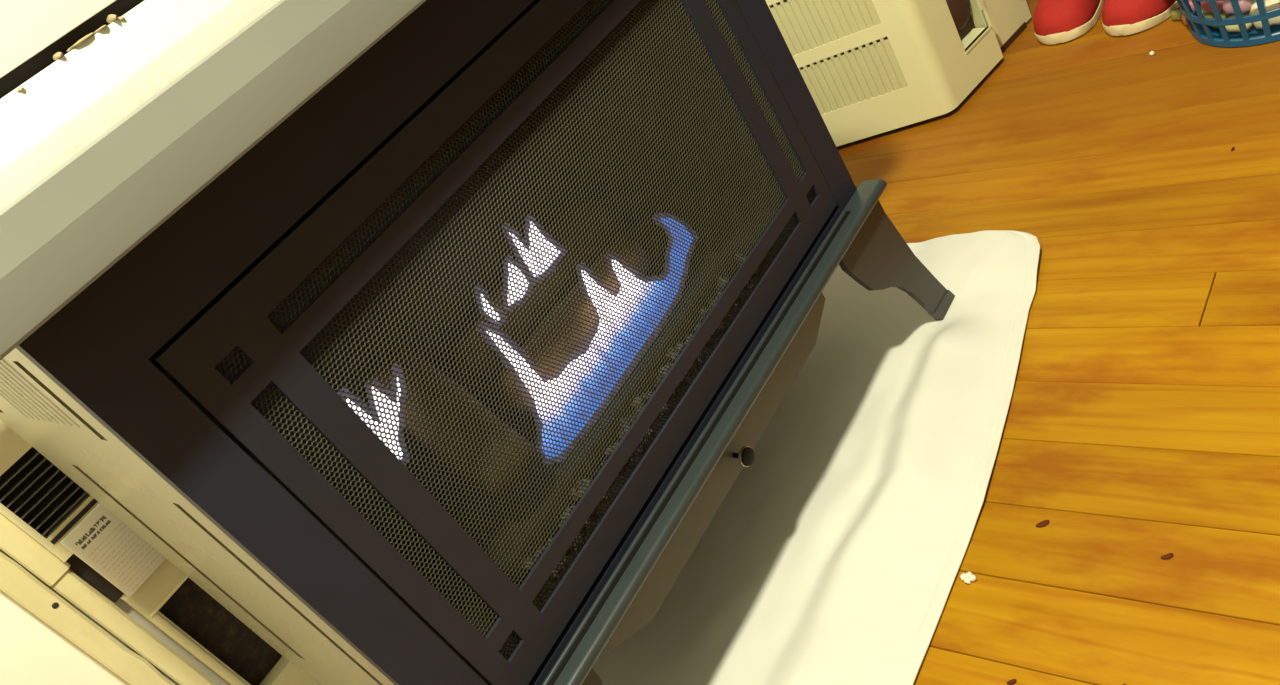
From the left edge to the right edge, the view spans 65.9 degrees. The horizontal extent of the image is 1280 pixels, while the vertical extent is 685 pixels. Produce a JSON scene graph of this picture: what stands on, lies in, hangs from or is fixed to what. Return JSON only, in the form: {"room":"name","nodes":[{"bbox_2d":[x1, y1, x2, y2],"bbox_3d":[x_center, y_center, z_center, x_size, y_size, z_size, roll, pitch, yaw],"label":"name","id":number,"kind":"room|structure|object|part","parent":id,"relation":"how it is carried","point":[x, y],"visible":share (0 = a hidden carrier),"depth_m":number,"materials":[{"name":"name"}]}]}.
{"room":"living room","nodes":[
{"label":"living room","id":0,"kind":"room"},
{"bbox_2d":[0,0,234,684],"bbox_3d":[-0.634,-0.833,0.907,0.068,2.470,3.550,0,44,45],"label":"wall","id":1,"kind":"structure","parent":0,"point":[58,58],"depth_m":0.95,"materials":[{"name":"paint"}]},
{"bbox_2d":[0,513,70,585],"bbox_3d":[-0.578,0.178,0.904,0.023,0.114,0.025,0,44,45],"label":"trim","id":2,"kind":"structure","parent":1,"relation":"attached to","point":[15,543],"depth_m":0.91,"materials":[{"name":"beige plastic"}]},
{"bbox_3d":[-0.818,-1.116,0.702,0.022,1.682,3.550,0,44,45],"label":"wall panel","id":3,"kind":"part","parent":1,"relation":"part of","materials":[{"name":"white paint"}]},
{"bbox_2d":[0,552,174,684],"bbox_3d":[-0.656,0.097,0.822,0.028,1.200,0.025,0,44,45],"label":"trim","id":4,"kind":"structure","parent":1,"relation":"attached to","point":[16,582],"depth_m":0.93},
{"bbox_2d":[46,569,216,684],"bbox_3d":[-0.451,0.366,1.032,0.021,0.405,0.022,0,44,45],"label":"trim","id":5,"kind":"structure","parent":1,"relation":"attached to","point":[71,587],"depth_m":0.97,"materials":[{"name":"beige plastic"}]},
{"bbox_2d":[838,0,1279,684],"bbox_3d":[1.024,0.050,0.476,3.020,0.050,3.550,0,44,45],"label":"floor","id":6,"kind":"structure","parent":0,"point":[1142,422],"depth_m":1.00,"materials":[{"name":"brown wood"}]},
{"bbox_2d":[0,420,316,684],"bbox_3d":[-0.407,0.137,1.063,0.038,0.660,0.372,0,44,45],"label":"air conditioner","id":7,"kind":"object","parent":6,"relation":"on","point":[36,495],"visible":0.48,"depth_m":0.95,"materials":[{"name":"beige plastic"}]},
{"bbox_2d":[0,447,84,533],"bbox_3d":[-0.497,0.043,0.991,0.006,0.069,0.326,0,44,45],"label":"grille","id":8,"kind":"object","parent":7,"relation":"attached to","point":[32,451],"depth_m":0.92,"materials":[{"name":"black metal"}]},
{"bbox_3d":[-0.401,0.158,1.055,0.003,0.003,0.324,0,44,45],"label":"cavity frame","id":9,"kind":"part","parent":7,"relation":"part of","materials":[{"name":"beige plastic"}]},
{"bbox_3d":[-0.441,0.327,1.014,0.003,0.159,0.006,0,44,45],"label":"cavity frame","id":10,"kind":"part","parent":7,"relation":"part of","materials":[{"name":"plastic"}]},
{"bbox_2d":[592,230,1039,684],"bbox_3d":[0.077,0.228,1.081,0.588,0.032,1.071,0,44,45],"label":"cloth","id":11,"kind":"object","parent":6,"relation":"on","point":[834,557],"visible":0.52,"depth_m":1.04,"materials":[{"name":"white fabric"}]},
{"bbox_2d":[0,0,954,684],"bbox_3d":[-0.104,-0.029,0.941,0.365,0.706,0.807,0,44,45],"label":"gas stove","id":12,"kind":"object","parent":11,"relation":"on","point":[206,269],"visible":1,"depth_m":0.73,"materials":[{"name":"black paint"}]},
{"bbox_3d":[-0.324,0.166,0.744,0.286,0.472,0.003,0,44,45],"label":"panel","id":13,"kind":"part","parent":12,"relation":"part of","materials":[{"name":"black metal"}]},
{"bbox_3d":[-0.265,-0.264,0.780,0.365,0.052,0.760,0,44,45],"label":"plate","id":14,"kind":"part","parent":12,"relation":"part of","materials":[{"name":"black metal"}]},
{"bbox_2d":[364,349,538,500],"bbox_3d":[-0.165,0.070,0.864,0.148,0.145,0.060,8,50,50],"label":"log","id":15,"kind":"object","parent":12,"relation":"on","point":[399,350],"visible":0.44,"depth_m":0.84,"materials":[{"name":"brown wood"}]},
{"bbox_2d":[440,197,618,399],"bbox_3d":[-0.113,-0.051,1.048,0.074,0.073,0.270,1,46,46],"label":"log","id":16,"kind":"object","parent":12,"relation":"on","point":[574,200],"visible":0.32,"depth_m":1.01,"materials":[{"name":"brown wood"}]},
{"bbox_2d":[497,238,648,414],"bbox_3d":[-0.061,-0.020,0.970,0.052,0.055,0.230,-1,43,45],"label":"log","id":17,"kind":"object","parent":12,"relation":"on","point":[617,242],"visible":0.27,"depth_m":0.94,"materials":[{"name":"brown wood"}]},
{"bbox_3d":[-0.033,0.378,0.792,0.007,0.198,0.154,0,44,45],"label":"leg","id":18,"kind":"part","parent":12,"relation":"part of","materials":[{"name":"metal"}]},
{"bbox_3d":[0.087,0.108,0.941,0.004,0.038,0.438,0,44,45],"label":"valance panel","id":19,"kind":"part","parent":12,"relation":"part of","materials":[{"name":"black metal"}]},
{"bbox_3d":[0.097,0.107,0.934,0.019,0.019,0.019,0,44,45],"label":"knob","id":20,"kind":"part","parent":12,"relation":"part of","materials":[{"name":"metal"}]},
{"bbox_3d":[0.294,-0.073,1.123,0.007,0.198,0.154,0,44,45],"label":"leg","id":21,"kind":"part","parent":12,"relation":"part of","materials":[{"name":"black metal"}]},
{"bbox_2d":[765,0,1031,148],"bbox_3d":[0.336,-0.624,1.529,0.399,0.560,0.250,-46,31,-19],"label":"dehumidifier","id":22,"kind":"object","parent":6,"relation":"on","point":[870,68],"visible":0.92,"depth_m":1.54,"materials":[{"name":"beige plastic"}]},
{"bbox_2d":[768,0,907,114],"bbox_3d":[0.252,-0.543,1.480,0.156,0.435,0.045,0,44,45],"label":"vent","id":23,"kind":"object","parent":22,"relation":"attached to","point":[851,58],"depth_m":1.53,"materials":[{"name":"beige plastic"}]},
{"bbox_3d":[0.355,-0.556,1.416,0.027,0.535,0.007,-30,30,8],"label":"corner post","id":24,"kind":"part","parent":22,"relation":"part of","materials":[{"name":"beige plastic"}]},
{"bbox_3d":[0.408,-0.608,1.438,0.131,0.535,0.006,-46,31,-19],"label":"panel","id":25,"kind":"part","parent":22,"relation":"part of","materials":[{"name":"beige plastic"}]},
{"bbox_3d":[0.521,-0.476,1.558,0.069,0.004,0.032,-46,31,-19],"label":"recess sill","id":26,"kind":"part","parent":22,"relation":"part of","materials":[{"name":"beige plastic"}]},
{"bbox_2d":[960,571,976,583],"bbox_3d":[0.300,0.215,0.903,0.013,0.007,0.011,-29,30,10],"label":"crumb","id":27,"kind":"object","parent":6,"relation":"on","point":[968,577],"visible":1,"depth_m":0.90,"materials":[{"name":"white food"}]},
{"bbox_2d":[1007,679,1015,683],"bbox_3d":[0.305,0.279,0.810,0.008,0.003,0.004,-28,30,11],"label":"seed","id":28,"kind":"object","parent":6,"relation":"on","point":[1012,681],"visible":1,"depth_m":0.81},
{"bbox_2d":[1036,520,1048,526],"bbox_3d":[0.370,0.167,0.907,0.013,0.003,0.006,-27,30,12],"label":"seed","id":29,"kind":"object","parent":6,"relation":"on","point":[1045,522],"visible":1,"depth_m":0.91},
{"bbox_2d":[1033,0,1103,44],"bbox_3d":[0.696,-0.586,1.584,0.096,0.096,0.252,3,46,47],"label":"shoe","id":30,"kind":"object","parent":6,"relation":"on","point":[1054,21],"visible":1,"depth_m":1.53,"materials":[{"name":"red fabric"}]},
{"bbox_2d":[1102,0,1178,35],"bbox_3d":[0.778,-0.570,1.479,0.252,0.096,0.096,-46,31,-19],"label":"shoe","id":31,"kind":"object","parent":6,"relation":"on","point":[1119,17],"visible":1,"depth_m":1.44,"materials":[{"name":"red fabric"}]},
{"bbox_2d":[1160,553,1172,558],"bbox_3d":[0.439,0.178,0.822,0.010,0.003,0.005,-25,31,16],"label":"seed","id":32,"kind":"object","parent":6,"relation":"on","point":[1169,555],"visible":1,"depth_m":0.82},
{"bbox_2d":[1171,9,1181,20],"bbox_3d":[0.774,-0.471,1.419,0.013,0.015,0.020,-42,30,-13],"label":"plastic piece","id":33,"kind":"object","parent":6,"relation":"on","point":[1176,14],"visible":0.73,"depth_m":1.42,"materials":[{"name":"yellow plastic"}]},
{"bbox_2d":[1182,12,1192,24],"bbox_3d":[0.777,-0.460,1.399,0.015,0.015,0.018,-18,33,27],"label":"plastic piece","id":34,"kind":"object","parent":6,"relation":"on","point":[1183,17],"visible":0.38,"depth_m":1.40,"materials":[{"name":"orange plastic"}]},
{"bbox_2d":[1188,0,1198,9],"bbox_3d":[0.793,-0.485,1.416,0.015,0.018,0.026,-10,38,36],"label":"plastic piece","id":35,"kind":"object","parent":6,"relation":"on","point":[1189,1],"visible":0.31,"depth_m":1.41,"materials":[{"name":"pink plastic"}]},
{"bbox_2d":[1176,0,1279,46],"bbox_3d":[0.816,-0.518,1.290,0.264,0.170,0.264,0,44,45],"label":"plastic basket","id":36,"kind":"object","parent":6,"relation":"on","point":[1198,24],"visible":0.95,"depth_m":1.29,"materials":[{"name":"blue plastic"}]},
{"bbox_3d":[0.719,-0.483,1.337,0.028,0.154,0.018,0,44,45],"label":"lattice post","id":37,"kind":"part","parent":36,"relation":"part of","materials":[{"name":"blue plastic"}]},
{"bbox_3d":[0.738,-0.520,1.372,0.027,0.154,0.007,2,45,46],"label":"lattice post","id":38,"kind":"part","parent":36,"relation":"part of","materials":[{"name":"blue plastic"}]},
{"bbox_3d":[0.717,-0.467,1.315,0.025,0.154,0.023,0,44,45],"label":"lattice post","id":39,"kind":"part","parent":36,"relation":"part of","materials":[{"name":"blue plastic"}]},
{"bbox_3d":[0.722,-0.454,1.291,0.022,0.154,0.026,0,44,45],"label":"lattice post","id":40,"kind":"part","parent":36,"relation":"part of","materials":[{"name":"blue plastic"}]},
{"bbox_2d":[1200,5,1208,14],"bbox_3d":[0.786,-0.457,1.363,0.022,0.020,0.032,-13,36,33],"label":"plastic piece","id":41,"kind":"object","parent":36,"relation":"on","point":[1204,12],"visible":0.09,"depth_m":1.35,"materials":[{"name":"grey plastic"}]},
{"bbox_2d":[1204,11,1228,28],"bbox_3d":[0.781,-0.439,1.337,0.022,0.018,0.034,-27,30,12],"label":"plastic piece","id":42,"kind":"object","parent":36,"relation":"on","point":[1208,14],"visible":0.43,"depth_m":1.33,"materials":[{"name":"yellow plastic"}]},
{"bbox_2d":[1200,1,1223,12],"bbox_3d":[0.769,-0.456,1.323,0.022,0.022,0.034,-28,30,11],"label":"plastic piece","id":43,"kind":"object","parent":42,"relation":"on","point":[1206,6],"visible":0.6,"depth_m":1.32,"materials":[{"name":"red plastic"}]},
{"bbox_3d":[0.732,-0.445,1.267,0.027,0.154,0.007,-41,30,-11],"label":"lattice post","id":44,"kind":"part","parent":36,"relation":"part of","materials":[{"name":"blue plastic"}]},
{"bbox_2d":[1225,14,1252,31],"bbox_3d":[0.792,-0.422,1.306,0.022,0.018,0.034,-41,30,-12],"label":"plastic piece","id":45,"kind":"object","parent":36,"relation":"on","point":[1233,28],"visible":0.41,"depth_m":1.30,"materials":[{"name":"beige plastic"}]},
{"bbox_2d":[1223,0,1252,13],"bbox_3d":[0.781,-0.443,1.291,0.022,0.022,0.034,-42,30,-14],"label":"plastic piece","id":46,"kind":"object","parent":45,"relation":"on","point":[1245,5],"visible":0.77,"depth_m":1.28,"materials":[{"name":"pink plastic"}]},
{"bbox_3d":[0.747,-0.440,1.245,0.007,0.154,0.027,10,51,51],"label":"lattice post","id":47,"kind":"part","parent":36,"relation":"part of","materials":[{"name":"blue plastic"}]},
{"bbox_3d":[0.766,-0.439,1.225,0.007,0.154,0.027,-5,41,41],"label":"lattice post","id":48,"kind":"part","parent":36,"relation":"part of","materials":[{"name":"blue plastic"}]},
{"bbox_2d":[1249,0,1279,28],"bbox_3d":[0.814,-0.429,1.277,0.042,0.036,0.033,-6,40,40],"label":"plastic piece","id":49,"kind":"object","parent":36,"relation":"on","point":[1269,4],"visible":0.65,"depth_m":1.27,"materials":[{"name":"beige plastic"}]}
]}

